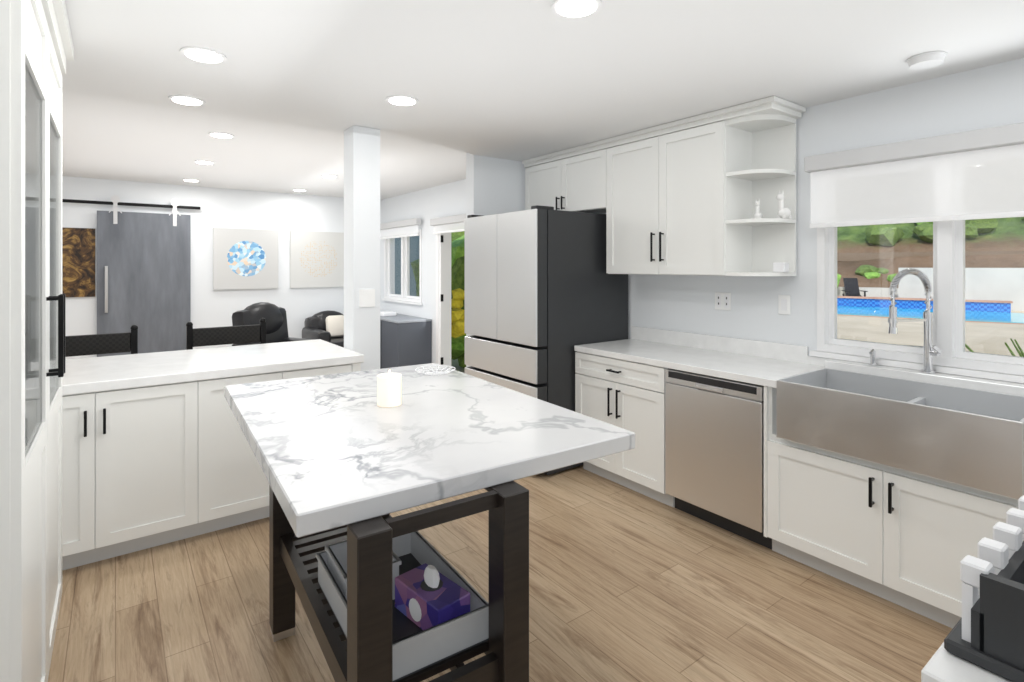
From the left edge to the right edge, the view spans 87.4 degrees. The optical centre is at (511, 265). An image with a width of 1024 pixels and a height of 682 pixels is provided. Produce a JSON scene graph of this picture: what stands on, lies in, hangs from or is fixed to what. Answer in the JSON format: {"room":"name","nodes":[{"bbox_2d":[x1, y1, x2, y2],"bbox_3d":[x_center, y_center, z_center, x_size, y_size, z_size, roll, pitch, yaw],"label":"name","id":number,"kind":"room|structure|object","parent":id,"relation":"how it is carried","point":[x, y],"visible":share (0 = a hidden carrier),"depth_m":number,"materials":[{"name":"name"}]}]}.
{"room":"kitchen","nodes":[
{"label":"kitchen","id":0,"kind":"room"},
{"bbox_2d":[62,176,343,358],"bbox_3d":[-4.510,0.175,6.708,6.230,2.650,0.150,0,0,-36],"label":"wall","id":1,"kind":"structure","parent":0,"point":[284,214],"depth_m":7.07,"materials":[{"name":"white paint"}]},
{"bbox_2d":[62,227,94,296],"bbox_3d":[-5.208,-0.040,6.079,0.760,0.800,0.025,0,0,-36],"label":"picture","id":2,"kind":"object","parent":1,"relation":"attached to","point":[78,262],"visible":0.36,"depth_m":6.20,"materials":[{"name":"gold metal"}]},
{"bbox_2d":[62,199,199,209],"bbox_3d":[-4.885,-0.744,6.291,2.130,0.037,0.066,0,0,-36],"label":"track","id":3,"kind":"object","parent":1,"relation":"attached to","point":[125,204],"visible":0.54,"depth_m":6.45,"materials":[{"name":"black metal"}]},
{"bbox_2d":[97,195,190,356],"bbox_3d":[-4.475,0.322,6.548,0.945,2.317,0.080,0,0,-36],"label":"barn door","id":4,"kind":"structure","parent":3,"relation":"hanging from","point":[144,272],"depth_m":6.55,"materials":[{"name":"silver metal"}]},
{"bbox_2d":[213,228,277,289],"bbox_3d":[-3.596,-0.095,7.264,0.800,0.810,0.037,0,0,-36],"label":"canvas art","id":5,"kind":"object","parent":1,"relation":"attached to","point":[245,258],"visible":0.93,"depth_m":7.23},
{"bbox_2d":[290,231,343,287],"bbox_3d":[-2.825,-0.095,7.835,0.800,0.810,0.037,0,0,-36],"label":"canvas","id":6,"kind":"object","parent":1,"relation":"attached to","point":[316,259],"visible":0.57,"depth_m":7.80},
{"bbox_2d":[62,91,465,199],"bbox_3d":[-3.112,-1.095,4.819,6.230,0.130,4.850,0,0,-36],"label":"ceiling","id":7,"kind":"structure","parent":0,"point":[110,139],"depth_m":4.91,"materials":[{"name":"white paint"}]},
{"bbox_2d":[182,179,199,181],"bbox_3d":[-3.845,-1.025,6.423,0.184,0.010,0.184,0,0,-36],"label":"recessed light","id":8,"kind":"object","parent":7,"relation":"in","point":[192,180],"visible":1,"depth_m":6.39,"materials":[{"name":"white plastic"}]},
{"bbox_2d":[194,160,214,164],"bbox_3d":[-3.046,-1.025,5.310,0.184,0.010,0.184,0,0,-36],"label":"recessed light","id":9,"kind":"object","parent":7,"relation":"in","point":[203,162],"visible":0.92,"depth_m":5.28,"materials":[{"name":"white plastic"}]},
{"bbox_2d":[208,132,234,138],"bbox_3d":[-2.281,-1.025,4.209,0.184,0.010,0.184,0,0,-36],"label":"recessed light","id":10,"kind":"object","parent":7,"relation":"in","point":[221,135],"visible":0.98,"depth_m":4.19,"materials":[{"name":"white plastic"}]},
{"bbox_2d":[466,153,524,366],"bbox_3d":[-0.013,0.235,4.885,0.870,2.530,0.120,0,0,-36],"label":"wall","id":11,"kind":"structure","parent":0,"point":[495,185],"depth_m":4.70,"materials":[{"name":"white paint"}]},
{"bbox_2d":[48,465,952,681],"bbox_3d":[-1.967,1.530,3.272,6.230,0.060,8.700,0,0,-36],"label":"floor","id":12,"kind":"structure","parent":0,"point":[626,584],"depth_m":2.34,"materials":[{"name":"brown wood"}]},
{"bbox_2d":[0,0,67,681],"bbox_3d":[-1.778,0.306,1.592,0.605,2.390,1.235,0,0,-36],"label":"tall cabinet","id":13,"kind":"object","parent":12,"relation":"on","point":[36,48],"depth_m":1.52,"materials":[{"name":"white wood"}]},
{"bbox_2d":[65,325,137,356],"bbox_3d":[-2.834,0.963,3.578,0.565,1.074,0.443,0,0,-36],"label":"stool","id":14,"kind":"object","parent":12,"relation":"on","point":[83,345],"visible":0.33,"depth_m":3.77,"materials":[{"name":"black metal"}]},
{"bbox_2d":[62,379,213,569],"bbox_3d":[-2.249,1.061,2.889,1.020,0.878,0.620,0,0,-36],"label":"base cabinet","id":15,"kind":"object","parent":12,"relation":"on","point":[157,450],"depth_m":2.75,"materials":[{"name":"white wood"}]},
{"bbox_2d":[62,339,363,394],"bbox_3d":[-1.996,0.595,3.241,1.926,0.050,0.915,0,0,-36],"label":"countertop","id":16,"kind":"structure","parent":15,"relation":"on","point":[155,369],"depth_m":3.13,"materials":[{"name":"white stone"}]},
{"bbox_2d":[186,318,265,349],"bbox_3d":[-2.139,0.963,4.092,0.565,1.074,0.443,0,0,-36],"label":"stool","id":17,"kind":"object","parent":12,"relation":"on","point":[199,337],"visible":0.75,"depth_m":4.23,"materials":[{"name":"black metal"}]},
{"bbox_2d":[232,302,313,345],"bbox_3d":[-2.666,0.961,6.120,0.892,1.078,0.700,0,0,28],"label":"leather armchair","id":18,"kind":"object","parent":12,"relation":"on","point":[274,316],"visible":0.29,"depth_m":6.21,"materials":[{"name":"black leather"}]},
{"bbox_2d":[214,363,360,530],"bbox_3d":[-1.547,1.061,3.408,0.968,0.878,0.620,0,0,-36],"label":"base cabinet","id":19,"kind":"object","parent":12,"relation":"on","point":[241,487],"depth_m":3.04,"materials":[{"name":"white wood"}]},
{"bbox_2d":[302,310,343,347],"bbox_3d":[-2.475,1.071,7.497,0.720,0.858,0.877,0,0,-36],"label":"leather armchair","id":20,"kind":"object","parent":12,"relation":"on","point":[314,328],"visible":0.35,"depth_m":7.50,"materials":[{"name":"black leather"}]},
{"bbox_2d":[326,315,343,336],"bbox_3d":[-2.463,0.842,7.515,0.280,0.296,0.165,0,0,-36],"label":"pillow","id":21,"kind":"object","parent":20,"relation":"on","point":[334,325],"visible":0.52,"depth_m":7.45,"materials":[{"name":"beige fabric"}]},
{"bbox_2d":[344,125,379,370],"bbox_3d":[-1.047,0.276,3.743,0.190,2.448,0.196,0,0,-36],"label":"post","id":22,"kind":"object","parent":12,"relation":"on","point":[361,240],"visible":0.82,"depth_m":3.67,"materials":[{"name":"white paint"}]},
{"bbox_2d":[380,314,431,368],"bbox_3d":[-1.721,1.097,7.503,0.480,0.805,1.630,0,0,-36],"label":"console","id":23,"kind":"object","parent":12,"relation":"on","point":[405,340],"visible":0.44,"depth_m":6.89,"materials":[{"name":"black plastic"}]},
{"bbox_2d":[380,311,396,316],"bbox_3d":[-1.772,0.667,7.522,0.200,0.054,0.300,0,0,-36],"label":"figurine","id":24,"kind":"object","parent":23,"relation":"on","point":[386,313],"visible":0.77,"depth_m":7.41,"materials":[{"name":"white plastic"}]},
{"bbox_2d":[224,363,634,681],"bbox_3d":[-0.459,1.035,2.175,1.181,0.930,1.691,0,0,-36],"label":"island table","id":25,"kind":"object","parent":12,"relation":"on","point":[341,457],"visible":0.88,"depth_m":1.60,"materials":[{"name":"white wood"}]},
{"bbox_2d":[377,370,401,406],"bbox_3d":[-0.503,0.497,2.204,0.100,0.142,0.100,0,0,-36],"label":"candle jar","id":26,"kind":"object","parent":25,"relation":"on","point":[389,388],"visible":1,"depth_m":2.16,"materials":[{"name":"white wax"}]},
{"bbox_2d":[316,531,488,681],"bbox_3d":[-0.364,1.028,1.684,0.382,0.100,0.590,0,0,-36],"label":"bin","id":27,"kind":"object","parent":25,"relation":"in","point":[416,648],"visible":0.48,"depth_m":1.54,"materials":[{"name":"grey plastic"}]},
{"bbox_2d":[325,540,401,599],"bbox_3d":[-0.496,1.012,1.776,0.182,0.120,0.232,0,0,-33],"label":"bin","id":28,"kind":"object","parent":27,"relation":"in","point":[337,559],"visible":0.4,"depth_m":1.75,"materials":[{"name":"grey plastic"}]},
{"bbox_2d":[395,563,469,629],"bbox_3d":[-0.246,0.995,1.642,0.122,0.153,0.230,0,0,-45],"label":"tissue box","id":29,"kind":"object","parent":27,"relation":"in","point":[427,596],"visible":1,"depth_m":1.61,"materials":[{"name":"purple cardboard"}]},
{"bbox_2d":[415,365,455,375],"bbox_3d":[-0.404,0.555,2.833,0.214,0.031,0.214,0,0,-36],"label":"dish","id":30,"kind":"object","parent":25,"relation":"on","point":[434,373],"visible":1,"depth_m":2.85,"materials":[{"name":"white ceramic"}]},
{"bbox_2d":[465,205,627,474],"bbox_3d":[0.265,0.537,4.391,0.950,1.925,0.955,0,0,-36],"label":"fridge","id":31,"kind":"object","parent":12,"relation":"on","point":[545,293],"visible":0.67,"depth_m":3.96,"materials":[{"name":"grey metal"}]},
{"bbox_2d":[575,352,674,506],"bbox_3d":[0.925,1.061,3.766,0.643,0.878,0.795,0,0,-36],"label":"base cabinet","id":32,"kind":"object","parent":12,"relation":"on","point":[626,395],"visible":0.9,"depth_m":3.52,"materials":[{"name":"white wood"}]},
{"bbox_2d":[665,368,771,549],"bbox_3d":[1.352,1.064,3.199,0.611,0.872,0.611,0,0,-36],"label":"dishwasher","id":33,"kind":"object","parent":12,"relation":"on","point":[714,450],"visible":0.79,"depth_m":2.99,"materials":[{"name":"grey metal"}]},
{"bbox_2d":[764,386,1017,627],"bbox_3d":[1.890,1.061,2.462,0.643,0.878,1.204,0,0,-36],"label":"base cabinet","id":34,"kind":"object","parent":12,"relation":"on","point":[906,539],"visible":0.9,"depth_m":2.37,"materials":[{"name":"white wood"}]},
{"bbox_3d":[1.754,1.061,1.211,2.360,0.878,0.636,0,0,-37],"label":"base cabinet","id":35,"kind":"object","parent":12,"relation":"on","visible":0},
{"bbox_2d":[574,326,1023,396],"bbox_3d":[1.680,0.550,2.785,0.635,0.140,3.267,0,0,-37],"label":"countertop","id":36,"kind":"structure","parent":35,"relation":"on","point":[765,363],"depth_m":3.26,"materials":[{"name":"white stone"}]},
{"bbox_2d":[868,349,876,365],"bbox_3d":[1.932,0.488,2.873,0.052,0.085,0.040,0,0,-36],"label":"soap dispenser","id":37,"kind":"object","parent":36,"relation":"on","point":[872,352],"visible":0.98,"depth_m":2.87,"materials":[{"name":"silver metal"}]},
{"bbox_2d":[777,368,1023,499],"bbox_3d":[1.811,0.716,2.481,0.533,0.288,0.911,0,0,-36],"label":"farmhouse sink","id":38,"kind":"object","parent":36,"relation":"in","point":[971,438],"visible":0.94,"depth_m":2.34,"materials":[{"name":"silver metal"}]},
{"bbox_2d":[888,268,941,373],"bbox_3d":[1.991,0.271,2.640,0.241,0.521,0.174,0,0,-36],"label":"spring faucet","id":39,"kind":"object","parent":36,"relation":"on","point":[929,353],"visible":1,"depth_m":2.66,"materials":[{"name":"silver metal"}]},
{"bbox_2d":[921,642,1011,681],"bbox_3d":[1.688,0.550,1.174,2.250,0.140,0.667,0,0,-37],"label":"countertop","id":40,"kind":"structure","parent":35,"relation":"on","point":[944,666],"depth_m":0.77,"materials":[{"name":"white stone"}]},
{"bbox_2d":[944,495,1023,681],"bbox_3d":[0.983,0.510,0.790,0.520,0.137,0.422,0,0,-36],"label":"dish rack","id":41,"kind":"object","parent":40,"relation":"on","point":[987,632],"visible":1,"depth_m":0.78,"materials":[{"name":"grey plastic"}]},
{"bbox_2d":[62,0,1023,161],"bbox_3d":[-0.696,-1.060,1.554,6.230,0.220,4.425,0,0,-36],"label":"ceiling","id":42,"kind":"structure","parent":0,"point":[518,80],"depth_m":2.44,"materials":[{"name":"white paint"}]},
{"bbox_2d":[168,95,205,105],"bbox_3d":[-1.858,-0.945,3.066,0.184,0.010,0.184,0,0,-36],"label":"recessed light","id":43,"kind":"object","parent":42,"relation":"in","point":[186,100],"visible":0.98,"depth_m":3.04,"materials":[{"name":"white"}]},
{"bbox_2d":[180,46,226,63],"bbox_3d":[-1.385,-0.945,2.409,0.184,0.010,0.184,0,0,-36],"label":"recessed light","id":44,"kind":"object","parent":42,"relation":"in","point":[203,55],"visible":0.96,"depth_m":2.39,"materials":[{"name":"white plastic"}]},
{"bbox_2d":[386,95,418,105],"bbox_3d":[-0.628,-0.945,3.068,0.184,0.010,0.184,0,0,-36],"label":"recessed light","id":45,"kind":"object","parent":42,"relation":"in","point":[401,100],"visible":0.96,"depth_m":3.04,"materials":[{"name":"white plastic"}]},
{"bbox_2d":[551,0,601,18],"bbox_3d":[0.235,-0.945,1.952,0.184,0.010,0.184,0,0,-36],"label":"recessed light","id":46,"kind":"object","parent":42,"relation":"in","point":[573,9],"visible":1,"depth_m":1.96,"materials":[{"name":"white plastic"}]},
{"bbox_2d":[906,51,947,69],"bbox_3d":[1.888,-0.932,2.442,0.150,0.033,0.150,0,0,-36],"label":"smoke detector","id":47,"kind":"object","parent":42,"relation":"attached to","point":[926,60],"visible":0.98,"depth_m":2.41,"materials":[{"name":"white plastic"}]},
{"bbox_2d":[380,58,1023,375],"bbox_3d":[0.477,0.175,5.080,0.150,2.650,8.700,0,0,-36],"label":"wall","id":48,"kind":"structure","parent":0,"point":[983,97],"depth_m":3.24,"materials":[{"name":"white paint"}]},
{"bbox_2d":[382,229,422,304],"bbox_3d":[-1.543,0.016,7.772,0.175,1.028,1.290,0,0,-36],"label":"window","id":49,"kind":"structure","parent":48,"relation":"in","point":[390,295],"depth_m":7.74,"materials":[{"name":"white"}]},
{"bbox_2d":[380,218,420,239],"bbox_3d":[-1.647,-0.522,7.694,0.075,0.235,1.350,0,0,-36],"label":"roller blind","id":50,"kind":"object","parent":49,"relation":"attached to","point":[401,228],"visible":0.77,"depth_m":7.59,"materials":[{"name":"grey fabric"}]},
{"bbox_2d":[436,217,450,367],"bbox_3d":[-0.621,0.440,6.538,0.160,2.120,0.990,0,0,-36],"label":"door frame","id":51,"kind":"structure","parent":48,"relation":"attached to","point":[443,298],"depth_m":6.84,"materials":[{"name":"white wood"}]},
{"bbox_2d":[430,214,465,233],"bbox_3d":[-0.731,-0.502,6.456,0.075,0.195,0.950,0,0,-36],"label":"blind valance","id":52,"kind":"object","parent":48,"relation":"attached to","point":[449,224],"visible":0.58,"depth_m":6.47,"materials":[{"name":"grey"}]},
{"bbox_2d":[522,140,605,213],"bbox_3d":[0.549,-0.694,4.550,0.335,0.508,0.998,0,0,-36],"label":"upper cabinet","id":53,"kind":"object","parent":48,"relation":"attached to","point":[572,179],"depth_m":4.38,"materials":[{"name":"white wood"}]},
{"bbox_2d":[602,108,757,275],"bbox_3d":[1.136,-0.444,3.757,0.335,1.008,0.975,0,0,-36],"label":"upper cabinet","id":54,"kind":"object","parent":48,"relation":"attached to","point":[679,197],"depth_m":3.49,"materials":[{"name":"white wood"}]},
{"bbox_2d":[754,200,761,218],"bbox_3d":[1.501,-0.346,3.275,0.077,0.129,0.051,0,0,-36],"label":"figurine","id":55,"kind":"object","parent":54,"relation":"in","point":[757,213],"visible":0.88,"depth_m":3.25,"materials":[{"name":"white ceramic"}]},
{"bbox_2d":[773,263,788,271],"bbox_3d":[1.593,0.009,3.176,0.060,0.057,0.070,0,0,-36],"label":"shelf box","id":56,"kind":"object","parent":54,"relation":"in","point":[780,267],"visible":1,"depth_m":3.15,"materials":[{"name":"white plastic"}]},
{"bbox_2d":[776,190,791,218],"bbox_3d":[1.615,-0.366,3.185,0.106,0.170,0.064,0,0,-36],"label":"figurine","id":57,"kind":"object","parent":54,"relation":"in","point":[783,212],"visible":1,"depth_m":3.16,"materials":[{"name":"white ceramic"}]},
{"bbox_2d":[715,292,730,310],"bbox_3d":[1.435,0.240,3.649,0.008,0.120,0.120,0,0,-36],"label":"electrical outlet plate","id":58,"kind":"object","parent":48,"relation":"attached to","point":[722,300],"visible":1,"depth_m":3.65,"materials":[{"name":"white plastic"}]},
{"bbox_2d":[778,295,790,314],"bbox_3d":[1.683,0.240,3.314,0.008,0.120,0.075,0,0,-36],"label":"electrical outlet plate","id":59,"kind":"object","parent":48,"relation":"attached to","point":[784,304],"visible":1,"depth_m":3.31,"materials":[{"name":"white plastic"}]},
{"bbox_2d":[804,122,1023,227],"bbox_3d":[2.265,-0.427,2.407,0.075,0.415,1.815,0,0,-36],"label":"roller blind","id":60,"kind":"object","parent":48,"relation":"attached to","point":[972,174],"visible":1,"depth_m":2.68,"materials":[{"name":"grey fabric"}]},
{"bbox_2d":[809,217,1023,382],"bbox_3d":[2.341,-0.024,2.522,0.175,1.108,1.730,0,0,-36],"label":"window","id":61,"kind":"structure","parent":48,"relation":"in","point":[948,283],"depth_m":2.69,"materials":[{"name":"white"}]},
{"label":"outside","id":62,"kind":"structure","parent":0,"visible":0},
{"bbox_2d":[451,311,1023,372],"bbox_3d":[28.650,1.700,39.860,86.520,0.100,150.000,0,0,-36],"label":"patio","id":63,"kind":"structure","parent":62,"point":[882,330],"depth_m":12.91,"materials":[{"name":"concrete"}]},
{"bbox_2d":[395,236,418,295],"bbox_3d":[-3.425,0.375,12.362,0.100,2.550,6.050,0,0,-36],"label":"fence","id":64,"kind":"object","parent":63,"relation":"on","point":[413,245],"depth_m":10.28,"materials":[{"name":"grey"}]},
{"bbox_2d":[411,235,465,368],"bbox_3d":[-0.730,0.641,8.752,1.908,2.385,2.528,0,0,-36],"label":"hedge","id":65,"kind":"object","parent":63,"relation":"on","point":[458,334],"depth_m":7.58,"materials":[{"name":"green plant"}]},
{"bbox_2d":[451,231,464,241],"bbox_3d":[-2.195,-0.852,17.198,4.585,5.991,8.138,0,0,-36],"label":"hedge","id":66,"kind":"object","parent":63,"relation":"on","point":[455,235],"depth_m":13.82,"materials":[{"name":"green plant"}]},
{"bbox_2d":[837,274,840,287],"bbox_3d":[13.869,0.599,24.174,1.473,2.101,1.652,0,0,-36],"label":"plant","id":67,"kind":"object","parent":63,"relation":"on","point":[838,277],"depth_m":23.57,"materials":[{"name":"plant"}]},
{"bbox_2d":[842,278,867,296],"bbox_3d":[14.890,1.105,23.345,0.760,1.149,0.843,0,0,12],"label":"adirondack","id":68,"kind":"object","parent":63,"relation":"on","point":[848,292],"depth_m":23.56,"materials":[{"name":"black metal"}]},
{"bbox_2d":[837,287,897,297],"bbox_3d":[1.863,1.300,34.208,41.500,0.700,0.300,0,0,37],"label":"planter","id":69,"kind":"object","parent":63,"relation":"on","point":[868,289],"depth_m":23.43,"materials":[{"name":"paint"}]},
{"bbox_2d":[837,314,1023,323],"bbox_3d":[14.053,1.643,18.439,6.040,0.011,14.050,0,0,-36],"label":"pool coping","id":70,"kind":"object","parent":63,"relation":"on","point":[918,318],"depth_m":16.72,"materials":[{"name":"concrete"}]},
{"bbox_2d":[837,306,1023,322],"bbox_3d":[14.051,1.628,18.438,5.562,0.016,13.371,0,0,-36],"label":"pool","id":71,"kind":"object","parent":70,"relation":"on","point":[981,316],"depth_m":17.90,"materials":[{"name":"liquid"}]},
{"bbox_2d":[837,296,1012,312],"bbox_3d":[13.657,1.424,21.643,9.600,0.388,0.500,0,0,37],"label":"pool","id":72,"kind":"object","parent":71,"relation":"on","point":[978,303],"depth_m":20.29,"materials":[{"name":"tile"}]},
{"bbox_2d":[898,268,1023,310],"bbox_3d":[32.013,0.860,9.610,40.700,1.580,0.300,0,0,37],"label":"outdoor wall","id":73,"kind":"structure","parent":63,"relation":"on","point":[974,277],"depth_m":20.21,"materials":[{"name":"paint"}]},
{"bbox_2d":[965,338,1023,356],"bbox_3d":[3.010,0.940,2.975,0.899,1.420,0.888,0,0,-36],"label":"bush","id":74,"kind":"object","parent":63,"relation":"on","point":[1007,346],"depth_m":3.27,"materials":[{"name":"plant"}]},
{"bbox_2d":[837,217,1023,287],"bbox_3d":[30.954,-10.299,40.640,139.963,23.898,44.989,0,0,37],"label":"hill","id":75,"kind":"structure","parent":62,"point":[856,233],"depth_m":26.11,"materials":[{"name":"brown soil"}]},
{"bbox_2d":[837,251,1023,260],"bbox_3d":[16.475,-0.462,28.231,52.000,0.420,0.300,0,0,37],"label":"sleeper","id":76,"kind":"object","parent":75,"relation":"on","point":[854,257],"depth_m":26.30,"materials":[{"name":"brown wood"}]},
{"bbox_2d":[855,217,1023,281],"bbox_3d":[22.781,-5.074,34.333,46.722,8.315,15.248,0,0,38],"label":"bushes","id":77,"kind":"object","parent":75,"relation":"on","point":[894,238],"depth_m":26.90,"materials":[{"name":"green plant"}]}
]}

